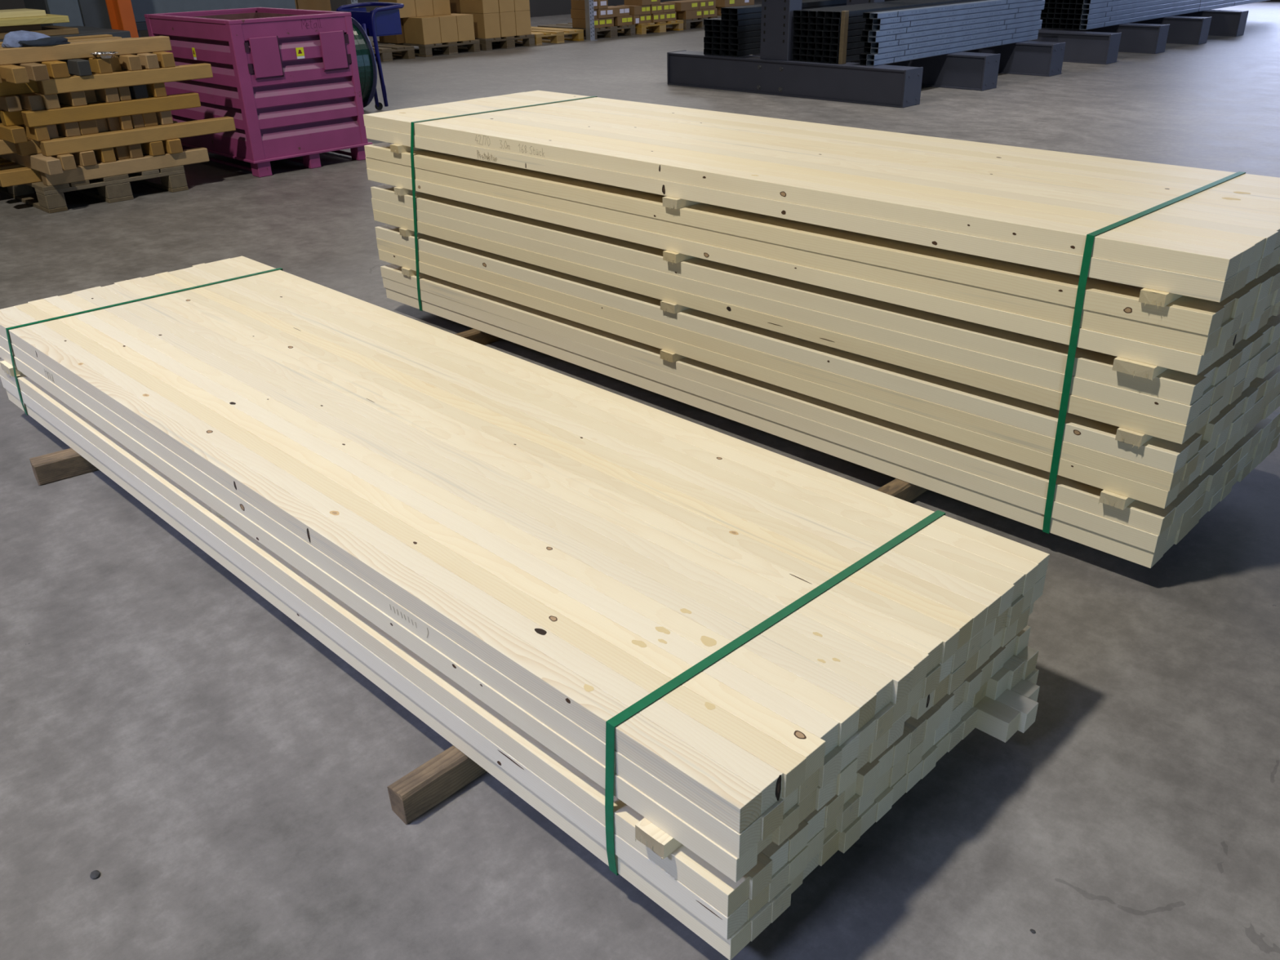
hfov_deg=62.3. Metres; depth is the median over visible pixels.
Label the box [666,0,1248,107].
rack
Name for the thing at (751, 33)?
tube
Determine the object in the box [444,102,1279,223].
wooden board
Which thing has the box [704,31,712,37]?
tube
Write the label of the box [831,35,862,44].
tube
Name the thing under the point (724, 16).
tube
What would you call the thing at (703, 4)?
cardboard box
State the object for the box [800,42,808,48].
tube
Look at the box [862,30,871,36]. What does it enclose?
tube
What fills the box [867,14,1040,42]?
tube
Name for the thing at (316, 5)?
cardboard box
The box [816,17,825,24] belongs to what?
tube
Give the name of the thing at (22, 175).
squared timber
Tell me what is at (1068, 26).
tube
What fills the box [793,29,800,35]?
tube
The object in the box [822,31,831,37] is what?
tube
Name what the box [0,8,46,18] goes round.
plank
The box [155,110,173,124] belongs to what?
squared timber
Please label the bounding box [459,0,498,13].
cardboard box
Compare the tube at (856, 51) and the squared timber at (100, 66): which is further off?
the tube at (856, 51)
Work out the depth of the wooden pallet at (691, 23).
16.65 m
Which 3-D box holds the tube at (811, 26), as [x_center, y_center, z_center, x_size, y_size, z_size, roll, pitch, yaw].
[2.525,-4.435,10.137,0.081,0.051,2.900,24,36,39]
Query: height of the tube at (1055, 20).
0.051 m
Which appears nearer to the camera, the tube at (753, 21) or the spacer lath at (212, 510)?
the spacer lath at (212, 510)
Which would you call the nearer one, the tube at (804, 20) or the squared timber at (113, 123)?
the squared timber at (113, 123)
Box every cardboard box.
[296,0,331,11]
[377,0,416,17]
[378,17,405,44]
[402,16,441,44]
[414,0,433,17]
[428,14,458,43]
[432,0,450,15]
[445,13,475,41]
[449,0,460,12]
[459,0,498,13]
[460,12,501,39]
[497,0,514,12]
[498,11,515,37]
[514,0,529,11]
[514,10,531,35]
[570,0,597,9]
[570,8,597,18]
[572,18,599,28]
[596,7,614,18]
[597,0,608,8]
[598,17,613,27]
[608,5,629,17]
[613,15,632,26]
[617,4,650,15]
[624,0,660,5]
[629,14,639,24]
[639,13,651,23]
[650,4,662,13]
[651,13,665,22]
[660,2,675,13]
[662,0,698,11]
[664,11,675,21]
[675,9,702,19]
[681,0,715,9]
[701,8,716,17]
[715,0,740,7]
[715,5,740,15]
[740,0,754,5]
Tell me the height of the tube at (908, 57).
0.044 m
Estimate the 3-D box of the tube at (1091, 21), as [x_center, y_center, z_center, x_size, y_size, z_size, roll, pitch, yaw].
[7.216,-6.154,13.729,0.078,0.051,6.600,24,36,39]
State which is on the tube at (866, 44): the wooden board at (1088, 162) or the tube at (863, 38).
the tube at (863, 38)
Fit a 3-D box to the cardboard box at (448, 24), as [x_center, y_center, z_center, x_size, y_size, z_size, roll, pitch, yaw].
[-2.588,-5.822,13.665,0.420,0.307,0.262,24,36,39]
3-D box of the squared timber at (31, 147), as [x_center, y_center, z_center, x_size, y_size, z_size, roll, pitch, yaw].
[-3.122,-1.983,6.130,0.074,0.077,0.896,24,36,39]
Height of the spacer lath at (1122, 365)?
0.031 m
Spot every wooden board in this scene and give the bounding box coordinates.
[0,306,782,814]
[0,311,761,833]
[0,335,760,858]
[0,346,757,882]
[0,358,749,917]
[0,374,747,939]
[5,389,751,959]
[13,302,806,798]
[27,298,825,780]
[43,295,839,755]
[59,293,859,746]
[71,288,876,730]
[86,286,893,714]
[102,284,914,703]
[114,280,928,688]
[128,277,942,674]
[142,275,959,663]
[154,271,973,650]
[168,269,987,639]
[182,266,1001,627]
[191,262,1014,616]
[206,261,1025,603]
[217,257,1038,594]
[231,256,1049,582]
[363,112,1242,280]
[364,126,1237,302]
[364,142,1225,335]
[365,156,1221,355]
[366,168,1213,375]
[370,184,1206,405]
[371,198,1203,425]
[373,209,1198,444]
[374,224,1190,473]
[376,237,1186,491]
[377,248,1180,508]
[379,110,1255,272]
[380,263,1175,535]
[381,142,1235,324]
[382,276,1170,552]
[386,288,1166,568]
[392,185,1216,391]
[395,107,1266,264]
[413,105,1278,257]
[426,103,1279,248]
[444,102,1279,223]
[456,99,1279,216]
[472,97,1279,208]
[484,95,1279,201]
[499,93,1279,195]
[513,92,1279,189]
[526,90,1279,183]
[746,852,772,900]
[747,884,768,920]
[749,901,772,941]
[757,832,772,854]
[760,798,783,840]
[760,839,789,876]
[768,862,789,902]
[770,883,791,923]
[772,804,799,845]
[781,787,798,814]
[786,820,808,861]
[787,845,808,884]
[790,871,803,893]
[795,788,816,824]
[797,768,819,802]
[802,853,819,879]
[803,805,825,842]
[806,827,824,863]
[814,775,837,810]
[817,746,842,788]
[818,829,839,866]
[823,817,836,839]
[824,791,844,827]
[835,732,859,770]
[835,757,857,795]
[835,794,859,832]
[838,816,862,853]
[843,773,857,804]
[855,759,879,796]
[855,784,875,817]
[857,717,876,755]
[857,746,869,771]
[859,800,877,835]
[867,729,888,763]
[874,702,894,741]
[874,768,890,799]
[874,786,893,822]
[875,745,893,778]
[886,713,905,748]
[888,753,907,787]
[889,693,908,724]
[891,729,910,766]
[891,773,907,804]
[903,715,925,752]
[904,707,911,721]
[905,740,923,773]
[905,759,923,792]
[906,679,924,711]
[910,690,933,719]
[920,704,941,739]
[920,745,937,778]
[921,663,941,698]
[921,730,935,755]
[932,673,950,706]
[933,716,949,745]
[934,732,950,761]
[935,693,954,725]
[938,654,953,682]
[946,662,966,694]
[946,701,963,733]
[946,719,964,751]
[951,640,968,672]
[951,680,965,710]
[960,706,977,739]
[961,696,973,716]
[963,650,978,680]
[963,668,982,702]
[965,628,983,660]
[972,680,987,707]
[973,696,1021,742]
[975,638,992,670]
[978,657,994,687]
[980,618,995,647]
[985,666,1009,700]
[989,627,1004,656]
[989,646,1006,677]
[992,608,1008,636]
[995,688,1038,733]
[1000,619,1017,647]
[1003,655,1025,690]
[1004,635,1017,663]
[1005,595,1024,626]
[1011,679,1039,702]
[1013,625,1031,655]
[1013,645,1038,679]
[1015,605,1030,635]
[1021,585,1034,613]
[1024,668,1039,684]
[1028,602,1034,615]
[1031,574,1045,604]
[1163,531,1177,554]
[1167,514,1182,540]
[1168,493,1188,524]
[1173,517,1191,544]
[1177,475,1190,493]
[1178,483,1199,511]
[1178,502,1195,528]
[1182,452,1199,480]
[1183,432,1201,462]
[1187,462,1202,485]
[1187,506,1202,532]
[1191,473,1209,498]
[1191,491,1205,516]
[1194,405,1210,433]
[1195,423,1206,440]
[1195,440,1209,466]
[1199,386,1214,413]
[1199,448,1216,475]
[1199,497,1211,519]
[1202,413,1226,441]
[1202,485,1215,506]
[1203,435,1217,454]
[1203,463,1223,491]
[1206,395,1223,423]
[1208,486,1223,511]
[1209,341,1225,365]
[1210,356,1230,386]
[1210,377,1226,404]
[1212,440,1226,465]
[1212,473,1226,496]
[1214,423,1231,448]
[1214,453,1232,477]
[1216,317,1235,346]
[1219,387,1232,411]
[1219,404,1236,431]
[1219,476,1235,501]
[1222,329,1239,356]
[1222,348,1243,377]
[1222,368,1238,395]
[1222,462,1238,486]
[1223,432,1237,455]
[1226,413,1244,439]
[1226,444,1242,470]
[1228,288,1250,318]
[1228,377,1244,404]
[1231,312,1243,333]
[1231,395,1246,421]
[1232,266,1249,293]
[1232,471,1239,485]
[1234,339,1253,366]
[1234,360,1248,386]
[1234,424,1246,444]
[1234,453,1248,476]
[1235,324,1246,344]
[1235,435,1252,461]
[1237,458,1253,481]
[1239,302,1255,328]
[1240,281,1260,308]
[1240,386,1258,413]
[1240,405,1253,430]
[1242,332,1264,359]
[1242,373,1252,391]
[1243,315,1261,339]
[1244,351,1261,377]
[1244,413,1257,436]
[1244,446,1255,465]
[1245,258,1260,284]
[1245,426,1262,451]
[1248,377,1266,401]
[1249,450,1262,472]
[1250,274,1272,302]
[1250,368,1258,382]
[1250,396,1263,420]
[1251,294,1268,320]
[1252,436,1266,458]
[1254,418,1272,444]
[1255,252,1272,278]
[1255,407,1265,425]
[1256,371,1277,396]
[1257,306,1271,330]
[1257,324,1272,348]
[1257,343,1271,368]
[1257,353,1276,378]
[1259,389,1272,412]
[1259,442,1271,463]
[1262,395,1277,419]
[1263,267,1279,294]
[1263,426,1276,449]
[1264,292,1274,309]
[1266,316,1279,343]
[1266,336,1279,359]
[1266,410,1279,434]
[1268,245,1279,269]
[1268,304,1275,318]
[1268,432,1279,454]
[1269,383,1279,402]
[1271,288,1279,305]
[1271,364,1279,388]
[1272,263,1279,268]
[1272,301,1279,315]
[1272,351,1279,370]
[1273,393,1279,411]
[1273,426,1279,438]
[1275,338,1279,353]
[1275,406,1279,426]
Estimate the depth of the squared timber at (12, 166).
6.03 m
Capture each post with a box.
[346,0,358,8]
[584,0,595,40]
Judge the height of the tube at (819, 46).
0.051 m
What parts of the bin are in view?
corner post, panel, panel, skid rail, corner post, panel, skid rail, panel, skid rail, corner post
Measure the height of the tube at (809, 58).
0.051 m
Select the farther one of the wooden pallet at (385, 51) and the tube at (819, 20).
the wooden pallet at (385, 51)
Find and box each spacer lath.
[0,360,22,377]
[209,506,224,518]
[390,143,422,153]
[393,186,418,195]
[399,227,420,237]
[401,266,422,277]
[635,817,681,859]
[660,300,689,313]
[660,349,686,363]
[662,195,701,209]
[662,250,694,262]
[1098,489,1135,510]
[1111,356,1168,381]
[1115,426,1152,448]
[1138,288,1182,309]
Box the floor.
[0,0,1279,959]
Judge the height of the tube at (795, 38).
0.051 m
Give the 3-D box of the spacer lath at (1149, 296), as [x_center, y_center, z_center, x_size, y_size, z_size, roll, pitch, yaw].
[1.325,-0.505,2.381,0.050,0.031,0.872,24,36,39]
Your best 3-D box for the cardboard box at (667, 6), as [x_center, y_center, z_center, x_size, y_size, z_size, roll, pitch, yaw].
[0.312,-7.233,16.215,0.381,0.123,0.261,24,36,39]
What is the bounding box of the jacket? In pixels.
[1,30,71,47]
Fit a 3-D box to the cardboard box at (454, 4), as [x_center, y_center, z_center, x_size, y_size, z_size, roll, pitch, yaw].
[-2.494,-6.500,14.324,0.500,0.302,0.261,24,36,39]
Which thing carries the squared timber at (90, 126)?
on the squared timber at (6, 147)
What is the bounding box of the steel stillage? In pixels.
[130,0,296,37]
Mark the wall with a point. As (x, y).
(538, 8)
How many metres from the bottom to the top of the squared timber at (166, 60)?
0.077 m
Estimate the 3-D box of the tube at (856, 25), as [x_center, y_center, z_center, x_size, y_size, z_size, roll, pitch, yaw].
[2.688,-4.354,9.972,0.081,0.051,2.900,24,36,39]
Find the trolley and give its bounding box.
[336,1,404,110]
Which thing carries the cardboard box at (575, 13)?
on the cardboard box at (576, 23)
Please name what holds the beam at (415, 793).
on the floor
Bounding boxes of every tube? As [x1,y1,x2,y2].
[703,17,720,25]
[703,36,712,43]
[703,42,712,48]
[703,48,711,54]
[704,25,711,31]
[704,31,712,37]
[711,18,720,26]
[711,25,721,31]
[711,43,720,49]
[711,48,720,55]
[712,31,720,37]
[712,37,720,44]
[720,0,815,13]
[720,13,729,20]
[720,19,729,26]
[720,31,728,38]
[720,37,729,44]
[720,44,729,49]
[720,49,729,56]
[721,26,728,31]
[728,0,846,14]
[728,0,896,20]
[728,24,760,32]
[728,30,760,39]
[728,48,759,56]
[729,17,761,26]
[729,35,760,44]
[729,41,760,50]
[791,48,800,54]
[792,35,799,42]
[792,54,799,61]
[793,0,905,17]
[793,17,801,23]
[793,22,800,29]
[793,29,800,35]
[793,42,800,48]
[799,35,807,43]
[799,54,806,61]
[800,0,915,17]
[800,17,809,23]
[800,23,808,30]
[800,30,808,36]
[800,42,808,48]
[800,48,807,55]
[806,55,815,62]
[807,36,815,43]
[807,48,816,55]
[808,0,924,17]
[808,23,817,30]
[808,30,816,36]
[808,43,816,49]
[809,17,817,23]
[813,55,822,62]
[814,30,822,37]
[815,36,823,44]
[815,43,823,49]
[815,49,822,56]
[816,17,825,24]
[816,24,823,31]
[817,0,933,17]
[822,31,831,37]
[822,44,831,50]
[822,50,830,57]
[822,56,829,63]
[823,24,831,31]
[823,37,831,44]
[824,0,942,17]
[824,17,831,24]
[829,47,863,57]
[829,53,860,63]
[830,41,864,51]
[831,16,866,25]
[831,22,866,31]
[831,28,865,38]
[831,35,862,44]
[832,0,977,18]
[858,53,871,59]
[859,59,867,65]
[860,35,868,42]
[862,0,986,18]
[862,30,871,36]
[863,47,871,53]
[864,23,872,30]
[864,42,871,47]
[865,18,872,24]
[866,29,1038,60]
[866,34,1038,66]
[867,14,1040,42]
[868,9,1041,36]
[869,0,1039,18]
[870,24,1041,53]
[871,4,1044,30]
[871,19,1042,48]
[872,0,1044,24]
[1040,8,1048,13]
[1040,13,1048,17]
[1040,17,1048,23]
[1041,22,1046,28]
[1044,3,1048,8]
[1045,17,1054,23]
[1045,23,1053,28]
[1047,13,1055,18]
[1048,0,1056,3]
[1048,3,1056,8]
[1048,8,1055,13]
[1053,13,1061,18]
[1053,18,1061,23]
[1053,23,1059,28]
[1054,8,1063,13]
[1055,3,1062,8]
[1056,0,1063,3]
[1058,23,1066,29]
[1060,18,1066,23]
[1061,8,1068,13]
[1061,13,1068,18]
[1062,0,1069,3]
[1062,3,1069,8]
[1066,18,1074,24]
[1066,24,1072,29]
[1067,8,1075,13]
[1067,13,1075,18]
[1069,0,1076,4]
[1069,4,1075,8]
[1071,24,1080,29]
[1073,19,1080,24]
[1074,8,1083,14]
[1074,13,1082,19]
[1075,0,1084,4]
[1075,4,1083,8]
[1079,0,1268,30]
[1080,0,1217,19]
[1080,0,1244,24]
[1082,0,1155,9]
[1082,0,1187,14]
[1083,0,1119,4]
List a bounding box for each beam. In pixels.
[29,448,99,485]
[386,745,486,824]
[454,328,502,345]
[876,478,927,502]
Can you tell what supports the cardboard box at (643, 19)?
on the wooden pallet at (677, 24)
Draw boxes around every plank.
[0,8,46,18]
[0,13,69,26]
[0,24,41,32]
[0,25,79,39]
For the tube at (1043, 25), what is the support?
on the rack
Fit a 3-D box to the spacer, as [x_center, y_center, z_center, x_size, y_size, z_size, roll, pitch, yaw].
[1.745,-3.789,9.073,0.038,0.420,0.060,24,36,39]
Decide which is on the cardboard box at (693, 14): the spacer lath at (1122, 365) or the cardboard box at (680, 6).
the cardboard box at (680, 6)
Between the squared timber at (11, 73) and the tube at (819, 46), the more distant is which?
the tube at (819, 46)
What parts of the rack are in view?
plate, plate, plate, plate, plate, plate, plate, plate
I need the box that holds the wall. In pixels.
[0,0,680,37]
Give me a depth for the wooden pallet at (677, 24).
16.08 m
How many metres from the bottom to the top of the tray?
0.200 m
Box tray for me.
[337,7,401,36]
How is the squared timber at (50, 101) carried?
on the squared timber
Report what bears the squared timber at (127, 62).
on the squared timber
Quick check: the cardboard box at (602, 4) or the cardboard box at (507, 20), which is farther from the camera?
the cardboard box at (602, 4)
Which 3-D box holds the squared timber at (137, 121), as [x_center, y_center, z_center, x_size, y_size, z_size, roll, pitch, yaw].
[-3.297,-2.253,6.493,1.084,0.077,0.060,24,36,39]
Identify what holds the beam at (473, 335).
on the floor
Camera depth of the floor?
1.99 m
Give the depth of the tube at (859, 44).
9.23 m
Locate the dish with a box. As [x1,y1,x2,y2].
[89,51,119,58]
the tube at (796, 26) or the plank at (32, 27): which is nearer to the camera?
the plank at (32, 27)
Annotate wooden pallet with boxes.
[0,165,188,213]
[370,42,415,62]
[373,39,479,57]
[457,34,534,50]
[514,26,583,45]
[537,22,635,39]
[617,19,683,34]
[666,15,720,30]
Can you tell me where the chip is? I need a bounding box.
[89,870,100,879]
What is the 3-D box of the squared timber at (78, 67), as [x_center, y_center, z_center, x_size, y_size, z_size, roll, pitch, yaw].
[-3.434,-2.428,6.157,1.092,0.077,0.065,24,36,39]
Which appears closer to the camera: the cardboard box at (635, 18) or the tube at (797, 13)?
the tube at (797, 13)
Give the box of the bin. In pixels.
[144,7,372,177]
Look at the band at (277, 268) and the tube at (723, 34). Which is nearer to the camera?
the band at (277, 268)
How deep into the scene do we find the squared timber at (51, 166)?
5.81 m
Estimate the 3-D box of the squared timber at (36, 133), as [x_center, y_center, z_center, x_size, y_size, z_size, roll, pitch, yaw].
[-3.659,-2.065,6.142,1.099,0.077,0.065,24,36,39]
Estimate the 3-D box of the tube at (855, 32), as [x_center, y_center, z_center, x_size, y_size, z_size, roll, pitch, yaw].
[2.693,-4.310,9.999,0.081,0.051,2.900,24,36,39]
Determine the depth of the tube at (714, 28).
9.97 m
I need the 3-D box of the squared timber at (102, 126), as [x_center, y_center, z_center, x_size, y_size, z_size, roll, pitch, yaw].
[-3.447,-2.192,6.379,1.055,0.077,0.065,24,36,39]
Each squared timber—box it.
[0,34,112,44]
[0,35,172,65]
[0,36,121,47]
[0,37,132,48]
[0,64,29,84]
[0,69,124,96]
[0,94,22,111]
[0,96,152,126]
[0,120,27,143]
[0,137,28,155]
[0,147,182,187]
[0,152,62,175]
[0,160,15,164]
[0,163,26,170]
[13,62,49,80]
[14,93,44,111]
[14,120,177,155]
[16,124,49,141]
[21,92,200,127]
[34,92,60,109]
[35,60,69,78]
[36,62,213,94]
[38,116,235,156]
[40,146,209,186]
[46,124,58,138]
[49,153,76,170]
[56,121,80,137]
[57,58,92,75]
[57,90,87,106]
[69,150,97,166]
[77,119,98,135]
[80,57,112,74]
[84,89,97,102]
[92,147,115,163]
[94,87,119,102]
[95,118,108,132]
[106,116,120,130]
[109,56,121,71]
[113,145,129,159]
[115,54,142,71]
[116,86,131,101]
[117,115,133,129]
[127,143,142,158]
[128,84,148,98]
[129,114,144,128]
[130,53,159,69]
[140,141,164,155]
[142,112,158,126]
[146,82,166,97]
[149,51,175,67]
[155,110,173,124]
[161,138,182,154]
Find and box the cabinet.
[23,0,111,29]
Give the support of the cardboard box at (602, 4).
on the cardboard box at (608, 12)
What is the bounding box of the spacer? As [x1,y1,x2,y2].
[838,10,848,64]
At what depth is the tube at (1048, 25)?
11.98 m
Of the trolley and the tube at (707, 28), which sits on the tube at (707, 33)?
the tube at (707, 28)
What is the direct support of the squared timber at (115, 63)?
on the squared timber
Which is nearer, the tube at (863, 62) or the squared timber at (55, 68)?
the squared timber at (55, 68)
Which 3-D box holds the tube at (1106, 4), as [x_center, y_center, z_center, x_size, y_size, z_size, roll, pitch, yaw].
[7.200,-6.286,13.646,0.078,0.051,6.600,24,36,39]
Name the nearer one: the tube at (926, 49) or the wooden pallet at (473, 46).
the tube at (926, 49)
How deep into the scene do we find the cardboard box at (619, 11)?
15.50 m
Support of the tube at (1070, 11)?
on the tube at (1070, 15)
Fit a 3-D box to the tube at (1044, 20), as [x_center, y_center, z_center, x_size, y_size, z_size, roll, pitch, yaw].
[6.868,-6.293,14.016,0.078,0.051,6.600,24,36,39]
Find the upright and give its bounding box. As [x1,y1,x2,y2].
[105,0,138,37]
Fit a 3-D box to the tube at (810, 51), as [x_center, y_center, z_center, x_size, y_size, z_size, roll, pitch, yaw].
[2.525,-4.249,10.227,0.081,0.051,2.900,24,36,39]
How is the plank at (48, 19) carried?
on the plank at (32, 27)
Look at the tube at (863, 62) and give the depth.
9.08 m
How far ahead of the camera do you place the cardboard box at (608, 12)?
15.26 m
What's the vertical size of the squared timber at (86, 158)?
0.077 m
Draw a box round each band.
[5,267,282,415]
[410,96,597,311]
[604,510,945,875]
[1042,171,1245,533]
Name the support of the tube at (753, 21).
on the tube at (756, 27)

